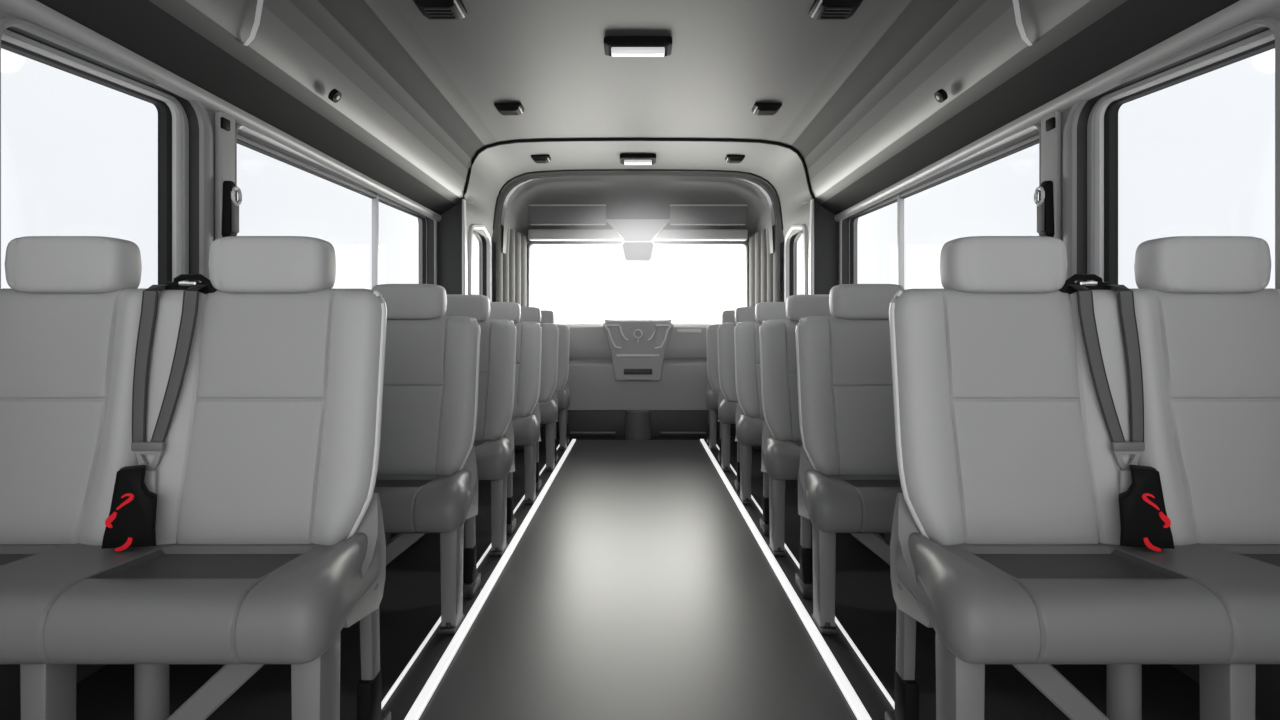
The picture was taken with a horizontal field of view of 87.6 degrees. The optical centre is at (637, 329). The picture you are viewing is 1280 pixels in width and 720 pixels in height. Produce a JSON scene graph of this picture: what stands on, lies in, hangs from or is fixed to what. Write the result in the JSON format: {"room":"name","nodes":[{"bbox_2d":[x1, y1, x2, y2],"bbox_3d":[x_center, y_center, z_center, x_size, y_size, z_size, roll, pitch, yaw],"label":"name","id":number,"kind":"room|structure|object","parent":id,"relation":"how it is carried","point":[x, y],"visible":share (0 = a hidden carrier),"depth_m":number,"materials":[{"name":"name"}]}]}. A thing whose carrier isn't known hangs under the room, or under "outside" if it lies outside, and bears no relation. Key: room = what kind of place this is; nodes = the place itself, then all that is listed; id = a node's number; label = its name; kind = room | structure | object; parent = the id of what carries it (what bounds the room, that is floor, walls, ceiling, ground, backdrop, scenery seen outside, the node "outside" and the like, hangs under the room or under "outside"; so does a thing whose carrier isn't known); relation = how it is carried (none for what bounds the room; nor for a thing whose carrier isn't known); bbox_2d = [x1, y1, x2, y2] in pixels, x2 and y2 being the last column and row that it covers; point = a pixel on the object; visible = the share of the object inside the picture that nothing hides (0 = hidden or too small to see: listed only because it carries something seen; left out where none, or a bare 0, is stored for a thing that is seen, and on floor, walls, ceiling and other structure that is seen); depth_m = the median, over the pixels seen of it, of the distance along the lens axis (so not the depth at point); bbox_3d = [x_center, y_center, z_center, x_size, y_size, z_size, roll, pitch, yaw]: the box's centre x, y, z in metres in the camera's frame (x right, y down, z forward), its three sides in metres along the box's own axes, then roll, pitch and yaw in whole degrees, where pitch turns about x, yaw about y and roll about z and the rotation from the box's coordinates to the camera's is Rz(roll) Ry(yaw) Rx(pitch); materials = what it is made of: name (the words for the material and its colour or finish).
{"room":"vehicle interior","nodes":[
{"label":"vehicle interior","id":0,"kind":"room"},
{"bbox_2d":[0,664,106,719],"bbox_3d":[-1.511,0.520,1.925,0.016,0.860,6.250,0,0,0],"label":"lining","id":1,"kind":"object","parent":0,"point":[10,691],"depth_m":1.60,"materials":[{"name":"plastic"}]},
{"bbox_2d":[0,9,436,284],"bbox_3d":[-1.580,0.010,1.940,0.120,1.880,6.280,0,0,0],"label":"wall","id":2,"kind":"structure","parent":0,"point":[3,13],"depth_m":2.39,"materials":[{"name":"grey plastic"}]},
{"bbox_2d":[0,0,441,291],"bbox_3d":[-1.543,-0.430,1.925,0.114,0.882,6.250,0,0,0],"label":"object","id":3,"kind":"structure","parent":2,"relation":"in","point":[185,133],"depth_m":2.23,"materials":[{"name":"grey plastic"}]},
{"bbox_2d":[215,111,234,239],"bbox_3d":[-1.506,-0.349,2.433,0.029,0.878,0.085,0,0,0],"label":"trim","id":4,"kind":"structure","parent":2,"relation":"attached to","point":[224,139],"depth_m":2.39,"materials":[{"name":"grey plastic"}]},
{"bbox_2d":[220,117,229,130],"bbox_3d":[-1.489,-0.743,2.408,0.012,0.040,0.045,0,0,0],"label":"coat hook","id":5,"kind":"object","parent":2,"relation":"attached to","point":[224,123],"visible":1,"depth_m":2.40,"materials":[{"name":"black plastic"}]},
{"bbox_2d":[221,181,241,236],"bbox_3d":[-1.472,-0.435,2.420,0.044,0.210,0.057,0,0,0],"label":"anchor","id":6,"kind":"object","parent":2,"relation":"attached to","point":[230,205],"visible":0.91,"depth_m":2.40,"materials":[{"name":"black plastic"}]},
{"bbox_2d":[235,124,435,286],"bbox_3d":[-1.554,-0.429,3.747,0.093,0.872,2.496,0,0,0],"label":"window","id":7,"kind":"structure","parent":2,"relation":"in","point":[245,136],"depth_m":3.64,"materials":[{"name":"black rubber"}]},
{"bbox_2d":[437,196,464,293],"bbox_3d":[-1.489,-0.035,5.075,0.342,1.970,0.050,0,0,0],"label":"wall","id":8,"kind":"structure","parent":0,"point":[449,228],"depth_m":5.05,"materials":[{"name":"plastic"}]},
{"bbox_2d":[462,199,466,293],"bbox_3d":[-1.306,-0.365,5.020,0.028,1.230,0.060,0,0,0],"label":"trim","id":9,"kind":"structure","parent":8,"relation":"attached to","point":[464,226],"depth_m":5.00,"materials":[{"name":"grey plastic"}]},
{"bbox_2d":[461,138,814,199],"bbox_3d":[0.000,-1.212,5.030,2.680,0.471,0.024,0,0,0],"label":"trim","id":10,"kind":"structure","parent":8,"relation":"attached to","point":[582,139],"depth_m":5.02,"materials":[{"name":"black rubber"}]},
{"bbox_2d":[467,202,503,301],"bbox_3d":[-1.357,-0.150,5.882,0.085,2.200,1.556,0,0,0],"label":"wall","id":11,"kind":"structure","parent":0,"point":[502,216],"depth_m":6.07,"materials":[{"name":"grey plastic"}]},
{"bbox_2d":[468,224,491,301],"bbox_3d":[-1.335,-0.420,5.540,0.090,0.940,0.740,0,0,0],"label":"window","id":12,"kind":"structure","parent":11,"relation":"in","point":[485,243],"depth_m":5.83,"materials":[{"name":"grey plastic"}]},
{"bbox_2d":[496,224,526,306],"bbox_3d":[-1.172,-0.315,6.247,0.017,1.290,0.535,0,0,21],"label":"curtain","id":13,"kind":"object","parent":11,"relation":"attached to","point":[511,267],"depth_m":6.23,"materials":[{"name":"grey fabric"}]},
{"bbox_2d":[36,0,1239,240],"bbox_3d":[0.000,-1.131,2.385,3.040,0.725,7.170,0,0,0],"label":"ceiling","id":14,"kind":"structure","parent":0,"point":[861,110],"depth_m":3.27,"materials":[{"name":"grey plastic"}]},
{"bbox_2d":[244,0,262,45],"bbox_3d":[-1.262,-1.149,2.256,0.147,0.373,0.017,0,0,0],"label":"handle","id":15,"kind":"object","parent":14,"relation":"attached to","point":[259,2],"visible":1,"depth_m":2.26,"materials":[{"name":"white plastic"}]},
{"bbox_2d":[328,89,341,102],"bbox_3d":[-1.290,-0.997,2.840,0.050,0.056,0.052,0,0,0],"label":"peg","id":16,"kind":"object","parent":14,"relation":"attached to","point":[334,95],"visible":1,"depth_m":2.83,"materials":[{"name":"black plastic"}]},
{"bbox_2d":[413,0,466,19],"bbox_3d":[-0.870,-1.415,2.930,0.200,0.054,0.180,0,0,0],"label":"ceiling vent","id":17,"kind":"object","parent":14,"relation":"in","point":[431,9],"visible":1,"depth_m":2.91,"materials":[{"name":"black plastic"}]},
{"bbox_2d":[494,102,523,115],"bbox_3d":[-0.825,-1.416,4.280,0.170,0.054,0.144,0,0,0],"label":"ceiling vent","id":18,"kind":"object","parent":14,"relation":"in","point":[505,109],"visible":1,"depth_m":4.24,"materials":[{"name":"black plastic"}]},
{"bbox_2d":[531,155,550,162],"bbox_3d":[-0.800,-1.409,5.500,0.150,0.054,0.120,0,0,0],"label":"ceiling vent","id":19,"kind":"object","parent":14,"relation":"in","point":[536,158],"visible":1,"depth_m":5.46,"materials":[{"name":"black plastic"}]},
{"bbox_2d":[604,36,671,56],"bbox_3d":[0.000,-1.424,3.360,0.340,0.056,0.170,0,0,0],"label":"dome lamp","id":20,"kind":"object","parent":14,"relation":"attached to","point":[614,46],"visible":1,"depth_m":3.33,"materials":[{"name":"black plastic"}]},
{"bbox_2d":[620,153,655,164],"bbox_3d":[0.000,-1.414,5.540,0.300,0.056,0.200,0,0,0],"label":"dome lamp","id":21,"kind":"object","parent":14,"relation":"attached to","point":[637,158],"visible":1,"depth_m":5.46,"materials":[{"name":"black plastic"}]},
{"bbox_2d":[725,155,744,162],"bbox_3d":[0.800,-1.409,5.500,0.150,0.054,0.120,0,0,0],"label":"ceiling vent","id":22,"kind":"object","parent":14,"relation":"in","point":[729,158],"visible":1,"depth_m":5.46,"materials":[{"name":"black plastic"}]},
{"bbox_2d":[752,102,781,115],"bbox_3d":[0.825,-1.416,4.280,0.170,0.054,0.144,0,0,0],"label":"ceiling vent","id":23,"kind":"object","parent":14,"relation":"in","point":[760,109],"visible":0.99,"depth_m":4.24,"materials":[{"name":"black plastic"}]},
{"bbox_2d":[809,0,862,19],"bbox_3d":[0.870,-1.415,2.930,0.200,0.054,0.180,0,0,0],"label":"ceiling vent","id":24,"kind":"object","parent":14,"relation":"in","point":[820,9],"visible":1,"depth_m":2.91,"materials":[{"name":"black plastic"}]},
{"bbox_2d":[934,89,947,102],"bbox_3d":[1.290,-0.997,2.840,0.050,0.056,0.052,0,0,0],"label":"peg","id":25,"kind":"object","parent":14,"relation":"attached to","point":[940,95],"visible":1,"depth_m":2.83,"materials":[{"name":"black plastic"}]},
{"bbox_2d":[1013,0,1031,45],"bbox_3d":[1.262,-1.149,2.256,0.147,0.373,0.017,0,0,0],"label":"clip","id":26,"kind":"object","parent":14,"relation":"attached to","point":[1015,2],"visible":1,"depth_m":2.26,"materials":[{"name":"white plastic"}]},
{"bbox_2d":[20,437,1255,719],"bbox_3d":[0.000,0.980,2.750,3.280,0.060,7.900,0,0,0],"label":"floor","id":27,"kind":"structure","parent":0,"point":[410,604],"depth_m":1.91,"materials":[{"name":"rubber"}]},
{"bbox_2d":[0,236,390,719],"bbox_3d":[-1.017,0.369,1.365,0.958,1.162,0.479,0,0,0],"label":"seat","id":28,"kind":"object","parent":27,"relation":"on","point":[188,469],"visible":1,"depth_m":1.45,"materials":[{"name":"grey leather"}]},
{"bbox_2d":[105,512,116,527],"bbox_3d":[-1.089,0.392,1.378,0.022,0.033,0.006,0,0,0],"label":"print","id":29,"kind":"object","parent":28,"relation":"on","point":[111,522],"depth_m":1.38},
{"bbox_2d":[114,537,132,550],"bbox_3d":[-1.059,0.441,1.373,0.035,0.028,0.004,0,0,-5],"label":"print","id":30,"kind":"object","parent":28,"relation":"on","point":[120,543],"depth_m":1.37},
{"bbox_2d":[116,493,133,509],"bbox_3d":[-1.062,0.356,1.382,0.035,0.034,0.005,0,0,-4],"label":"print","id":31,"kind":"object","parent":28,"relation":"attached to","point":[124,501],"depth_m":1.38},
{"bbox_2d":[0,532,379,663],"bbox_3d":[-1.017,0.508,1.313,0.958,0.149,0.374,0,0,0],"label":"cushion","id":32,"kind":"object","parent":28,"relation":"on","point":[66,597],"depth_m":1.17,"materials":[{"name":"leather"}]},
{"bbox_2d":[371,284,480,634],"bbox_3d":[-1.017,0.392,2.265,0.958,1.116,0.479,0,0,0],"label":"seat","id":33,"kind":"object","parent":27,"relation":"on","point":[427,477],"visible":0.34,"depth_m":2.36,"materials":[{"name":"grey leather"}]},
{"bbox_2d":[373,468,476,532],"bbox_3d":[-1.017,0.553,2.213,0.958,0.149,0.374,0,0,0],"label":"cushion","id":34,"kind":"object","parent":33,"relation":"on","point":[412,500],"depth_m":2.06,"materials":[{"name":"leather"}]},
{"bbox_2d":[385,294,516,555],"bbox_3d":[-1.017,0.392,2.985,0.958,1.116,0.479,0,0,0],"label":"seat","id":35,"kind":"object","parent":27,"relation":"on","point":[494,435],"visible":0.21,"depth_m":3.08,"materials":[{"name":"grey leather"}]},
{"bbox_2d":[473,436,513,479],"bbox_3d":[-1.017,0.553,2.933,0.958,0.149,0.374,0,0,0],"label":"cushion","id":36,"kind":"object","parent":35,"relation":"on","point":[494,454],"depth_m":2.77,"materials":[{"name":"leather"}]},
{"bbox_2d":[381,444,559,709],"bbox_3d":[-0.645,0.945,2.295,0.010,0.008,6.890,0,0,0],"label":"track","id":37,"kind":"object","parent":27,"relation":"on","point":[431,632],"visible":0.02,"depth_m":1.96,"materials":[{"name":"metal"}]},
{"bbox_2d":[404,439,575,719],"bbox_3d":[-0.549,0.944,2.295,0.032,0.012,6.890,0,0,0],"label":"rail","id":38,"kind":"object","parent":27,"relation":"on","point":[422,700],"visible":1,"depth_m":2.19,"materials":[{"name":"metal"}]},
{"bbox_2d":[488,302,541,504],"bbox_3d":[-1.017,0.392,3.815,0.958,1.116,0.479,0,0,0],"label":"seat","id":39,"kind":"object","parent":27,"relation":"on","point":[526,419],"visible":0.25,"depth_m":3.91,"materials":[{"name":"grey leather"}]},
{"bbox_2d":[512,414,539,445],"bbox_3d":[-1.017,0.553,3.763,0.958,0.149,0.374,0,0,0],"label":"cushion","id":40,"kind":"object","parent":39,"relation":"on","point":[526,427],"depth_m":3.60,"materials":[{"name":"leather"}]},
{"bbox_2d":[519,307,558,471],"bbox_3d":[-1.017,0.392,4.655,0.958,1.116,0.479,0,0,0],"label":"seat","id":41,"kind":"object","parent":27,"relation":"on","point":[548,401],"visible":0.12,"depth_m":4.74,"materials":[{"name":"grey leather"}]},
{"bbox_2d":[539,399,557,423],"bbox_3d":[-1.017,0.553,4.603,0.958,0.149,0.374,0,0,0],"label":"cushion","id":42,"kind":"object","parent":41,"relation":"on","point":[548,407],"depth_m":4.44,"materials":[{"name":"leather"}]},
{"bbox_2d":[514,310,569,450],"bbox_3d":[-0.823,0.392,5.435,0.571,1.116,0.479,0,0,0],"label":"seat","id":43,"kind":"object","parent":27,"relation":"on","point":[547,316],"visible":0.34,"depth_m":5.52,"materials":[{"name":"grey leather"}]},
{"bbox_2d":[556,389,569,409],"bbox_3d":[-0.819,0.553,5.383,0.562,0.149,0.374,0,0,0],"label":"cushion","id":44,"kind":"object","parent":43,"relation":"on","point":[563,397],"depth_m":5.22,"materials":[{"name":"leather"}]},
{"bbox_2d":[420,440,855,719],"bbox_3d":[0.000,0.948,2.295,1.060,0.004,6.890,0,0,0],"label":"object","id":45,"kind":"structure","parent":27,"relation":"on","point":[637,587],"depth_m":2.21,"materials":[{"name":"plastic"}]},
{"bbox_2d":[540,320,735,439],"bbox_3d":[0.000,0.429,6.117,2.560,1.042,0.765,0,0,0],"label":"dashboard","id":46,"kind":"object","parent":27,"relation":"on","point":[629,379],"visible":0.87,"depth_m":5.90,"materials":[{"name":"grey paint"}]},
{"bbox_2d":[610,328,620,344],"bbox_3d":[-0.199,0.055,5.858,0.093,0.150,0.008,0,0,0],"label":"vent","id":47,"kind":"object","parent":46,"relation":"attached to","point":[615,333],"depth_m":5.85,"materials":[{"name":"grey plastic"}]},
{"bbox_2d":[655,328,665,344],"bbox_3d":[0.199,0.055,5.858,0.093,0.150,0.008,0,0,0],"label":"vent","id":48,"kind":"object","parent":46,"relation":"attached to","point":[660,333],"depth_m":5.85,"materials":[{"name":"grey plastic"}]},
{"bbox_2d":[706,310,761,450],"bbox_3d":[0.823,0.392,5.435,0.571,1.116,0.479,0,0,0],"label":"seat","id":49,"kind":"object","parent":27,"relation":"on","point":[727,316],"visible":0.31,"depth_m":5.52,"materials":[{"name":"grey leather"}]},
{"bbox_2d":[706,389,719,409],"bbox_3d":[0.819,0.553,5.383,0.562,0.149,0.374,0,0,0],"label":"cushion","id":50,"kind":"object","parent":49,"relation":"on","point":[712,397],"depth_m":5.22,"materials":[{"name":"leather"}]},
{"bbox_2d":[717,307,756,471],"bbox_3d":[1.017,0.392,4.655,0.958,1.116,0.479,0,0,0],"label":"seat","id":51,"kind":"object","parent":27,"relation":"on","point":[727,401],"visible":0.23,"depth_m":4.74,"materials":[{"name":"grey leather"}]},
{"bbox_2d":[718,399,736,423],"bbox_3d":[1.017,0.553,4.603,0.958,0.149,0.374,0,0,0],"label":"cushion","id":52,"kind":"object","parent":51,"relation":"on","point":[726,407],"depth_m":4.44,"materials":[{"name":"leather"}]},
{"bbox_2d":[734,302,787,504],"bbox_3d":[1.017,0.392,3.815,0.958,1.116,0.479,0,0,0],"label":"seat","id":53,"kind":"object","parent":27,"relation":"on","point":[749,419],"visible":0.2,"depth_m":3.91,"materials":[{"name":"grey leather"}]},
{"bbox_2d":[736,414,763,445],"bbox_3d":[1.017,0.553,3.763,0.958,0.149,0.374,0,0,0],"label":"cushion","id":54,"kind":"object","parent":53,"relation":"on","point":[749,427],"depth_m":3.60,"materials":[{"name":"leather"}]},
{"bbox_2d":[700,439,871,719],"bbox_3d":[0.549,0.944,2.295,0.032,0.012,6.890,0,0,0],"label":"rail","id":55,"kind":"object","parent":27,"relation":"on","point":[853,700],"visible":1,"depth_m":2.19,"materials":[{"name":"metal"}]},
{"bbox_2d":[716,444,894,709],"bbox_3d":[0.645,0.945,2.295,0.010,0.008,6.890,0,0,0],"label":"track","id":56,"kind":"object","parent":27,"relation":"on","point":[844,632],"visible":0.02,"depth_m":1.96,"materials":[{"name":"metal"}]},
{"bbox_2d":[759,294,890,555],"bbox_3d":[1.017,0.392,2.985,0.958,1.116,0.479,0,0,0],"label":"seat","id":57,"kind":"object","parent":27,"relation":"on","point":[781,435],"visible":0.26,"depth_m":3.08,"materials":[{"name":"grey leather"}]},
{"bbox_2d":[762,436,802,479],"bbox_3d":[1.017,0.553,2.933,0.958,0.149,0.374,0,0,0],"label":"cushion","id":58,"kind":"object","parent":57,"relation":"on","point":[780,454],"depth_m":2.77,"materials":[{"name":"leather"}]},
{"bbox_2d":[795,284,904,634],"bbox_3d":[1.017,0.392,2.265,0.958,1.116,0.479,0,0,0],"label":"seat","id":59,"kind":"object","parent":27,"relation":"on","point":[849,479],"visible":0.33,"depth_m":2.36,"materials":[{"name":"grey leather"}]},
{"bbox_2d":[799,468,902,532],"bbox_3d":[1.017,0.553,2.213,0.958,0.149,0.374,0,0,0],"label":"cushion","id":60,"kind":"object","parent":59,"relation":"on","point":[835,500],"depth_m":2.06,"materials":[{"name":"leather"}]},
{"bbox_2d":[885,236,1279,719],"bbox_3d":[1.017,0.369,1.365,0.958,1.162,0.479,0,0,0],"label":"seat","id":61,"kind":"object","parent":27,"relation":"on","point":[1089,471],"visible":1,"depth_m":1.45,"materials":[{"name":"grey leather"}]},
{"bbox_2d":[896,532,1279,663],"bbox_3d":[1.017,0.508,1.313,0.958,0.149,0.374,0,0,0],"label":"cushion","id":62,"kind":"object","parent":61,"relation":"on","point":[987,597],"depth_m":1.17,"materials":[{"name":"leather"}]},
{"bbox_2d":[1142,493,1159,509],"bbox_3d":[1.062,0.356,1.382,0.035,0.034,0.005,0,0,4],"label":"print","id":63,"kind":"object","parent":61,"relation":"attached to","point":[1150,501],"depth_m":1.38},
{"bbox_2d":[1143,537,1161,550],"bbox_3d":[1.059,0.441,1.373,0.035,0.028,0.004,0,0,5],"label":"print","id":64,"kind":"object","parent":61,"relation":"on","point":[1153,543],"depth_m":1.37},
{"bbox_2d":[1159,512,1170,527],"bbox_3d":[1.089,0.392,1.378,0.022,0.033,0.006,0,0,0],"label":"print","id":65,"kind":"object","parent":61,"relation":"on","point":[1164,522],"depth_m":1.38},
{"bbox_2d":[503,175,772,253],"bbox_3d":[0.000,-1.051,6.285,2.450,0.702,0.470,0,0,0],"label":"wall","id":66,"kind":"structure","parent":0,"point":[628,196],"depth_m":6.29,"materials":[{"name":"grey plastic"}]},
{"bbox_2d":[529,204,605,224],"bbox_3d":[-0.660,-1.082,6.264,0.720,0.184,0.078,0,0,0],"label":"sun visor","id":67,"kind":"object","parent":66,"relation":"attached to","point":[539,214],"visible":1,"depth_m":6.25,"materials":[{"name":"grey plastic"}]},
{"bbox_2d":[528,229,747,240],"bbox_3d":[0.000,-0.921,6.470,2.120,0.107,0.100,0,0,0],"label":"trim","id":68,"kind":"structure","parent":66,"relation":"attached to","point":[533,234],"depth_m":6.42,"materials":[{"name":"grey plastic"}]},
{"bbox_2d":[492,169,783,243],"bbox_3d":[0.000,-1.112,6.030,2.620,0.684,0.120,0,0,0],"label":"trim","id":69,"kind":"structure","parent":66,"relation":"attached to","point":[511,185],"depth_m":6.00,"materials":[{"name":"grey plastic"}]},
{"bbox_2d":[606,219,669,262],"bbox_3d":[0.000,-0.848,6.382,0.640,0.425,0.196,0,0,0],"label":"mirror","id":70,"kind":"object","parent":66,"relation":"attached to","point":[637,246],"visible":0.98,"depth_m":6.33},
{"bbox_2d":[527,242,748,306],"bbox_3d":[0.000,-0.403,6.556,2.209,0.945,0.061,0,0,0],"label":"window","id":71,"kind":"structure","parent":66,"relation":"in","point":[530,244],"depth_m":6.53,"materials":[{"name":"grey plastic"}]},
{"bbox_2d":[670,204,746,224],"bbox_3d":[0.660,-1.082,6.264,0.720,0.184,0.078,0,0,0],"label":"sun visor","id":72,"kind":"object","parent":66,"relation":"attached to","point":[680,214],"visible":1,"depth_m":6.25,"materials":[{"name":"grey plastic"}]},
{"bbox_2d":[772,202,808,301],"bbox_3d":[1.357,-0.150,5.882,0.085,2.200,1.556,0,0,0],"label":"wall","id":73,"kind":"structure","parent":0,"point":[773,216],"depth_m":6.07,"materials":[{"name":"grey plastic"}]},
{"bbox_2d":[749,224,779,306],"bbox_3d":[1.172,-0.315,6.247,0.017,1.290,0.535,0,0,-21],"label":"curtain","id":74,"kind":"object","parent":73,"relation":"attached to","point":[764,267],"depth_m":6.23,"materials":[{"name":"grey fabric"}]},
{"bbox_2d":[784,224,807,301],"bbox_3d":[1.335,-0.420,5.540,0.090,0.940,0.740,0,0,0],"label":"window","id":75,"kind":"structure","parent":73,"relation":"in","point":[790,243],"depth_m":5.83,"materials":[{"name":"grey plastic"}]},
{"bbox_2d":[811,198,838,293],"bbox_3d":[1.489,-0.035,5.075,0.342,1.970,0.050,0,0,0],"label":"wall","id":76,"kind":"structure","parent":0,"point":[826,228],"depth_m":5.05,"materials":[{"name":"plastic"}]},
{"bbox_2d":[809,199,813,293],"bbox_3d":[1.306,-0.365,5.020,0.028,1.230,0.060,0,0,0],"label":"trim","id":77,"kind":"structure","parent":76,"relation":"attached to","point":[811,226],"depth_m":5.00,"materials":[{"name":"grey plastic"}]},
{"bbox_2d":[839,7,1279,284],"bbox_3d":[1.580,0.010,1.940,0.120,1.880,6.280,0,0,0],"label":"wall","id":78,"kind":"structure","parent":0,"point":[1275,13],"depth_m":2.39,"materials":[{"name":"grey plastic"}]},
{"bbox_2d":[840,124,1040,286],"bbox_3d":[1.554,-0.429,3.747,0.093,0.872,2.496,0,0,0],"label":"window","id":79,"kind":"structure","parent":78,"relation":"in","point":[1030,136],"depth_m":3.64,"materials":[{"name":"black rubber"}]},
{"bbox_2d":[1034,181,1054,236],"bbox_3d":[1.472,-0.435,2.420,0.044,0.210,0.057,0,0,0],"label":"anchor","id":80,"kind":"object","parent":78,"relation":"attached to","point":[1045,205],"visible":0.95,"depth_m":2.40,"materials":[{"name":"black plastic"}]},
{"bbox_2d":[1041,111,1060,239],"bbox_3d":[1.506,-0.349,2.433,0.029,0.878,0.085,0,0,0],"label":"trim","id":81,"kind":"structure","parent":78,"relation":"attached to","point":[1051,139],"depth_m":2.39,"materials":[{"name":"grey plastic"}]},
{"bbox_2d":[1046,117,1055,130],"bbox_3d":[1.489,-0.743,2.408,0.012,0.040,0.045,0,0,0],"label":"coat hook","id":82,"kind":"object","parent":78,"relation":"attached to","point":[1050,123],"visible":1,"depth_m":2.40,"materials":[{"name":"black plastic"}]},
{"bbox_2d":[834,0,1279,291],"bbox_3d":[1.543,-0.430,1.925,0.114,0.882,6.250,0,0,0],"label":"window frame","id":83,"kind":"structure","parent":78,"relation":"in","point":[1090,133],"depth_m":2.22,"materials":[{"name":"grey plastic"}]},
{"bbox_2d":[1169,664,1279,719],"bbox_3d":[1.511,0.520,1.925,0.016,0.860,6.250,0,0,0],"label":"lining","id":84,"kind":"object","parent":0,"point":[1267,691],"depth_m":1.60,"materials":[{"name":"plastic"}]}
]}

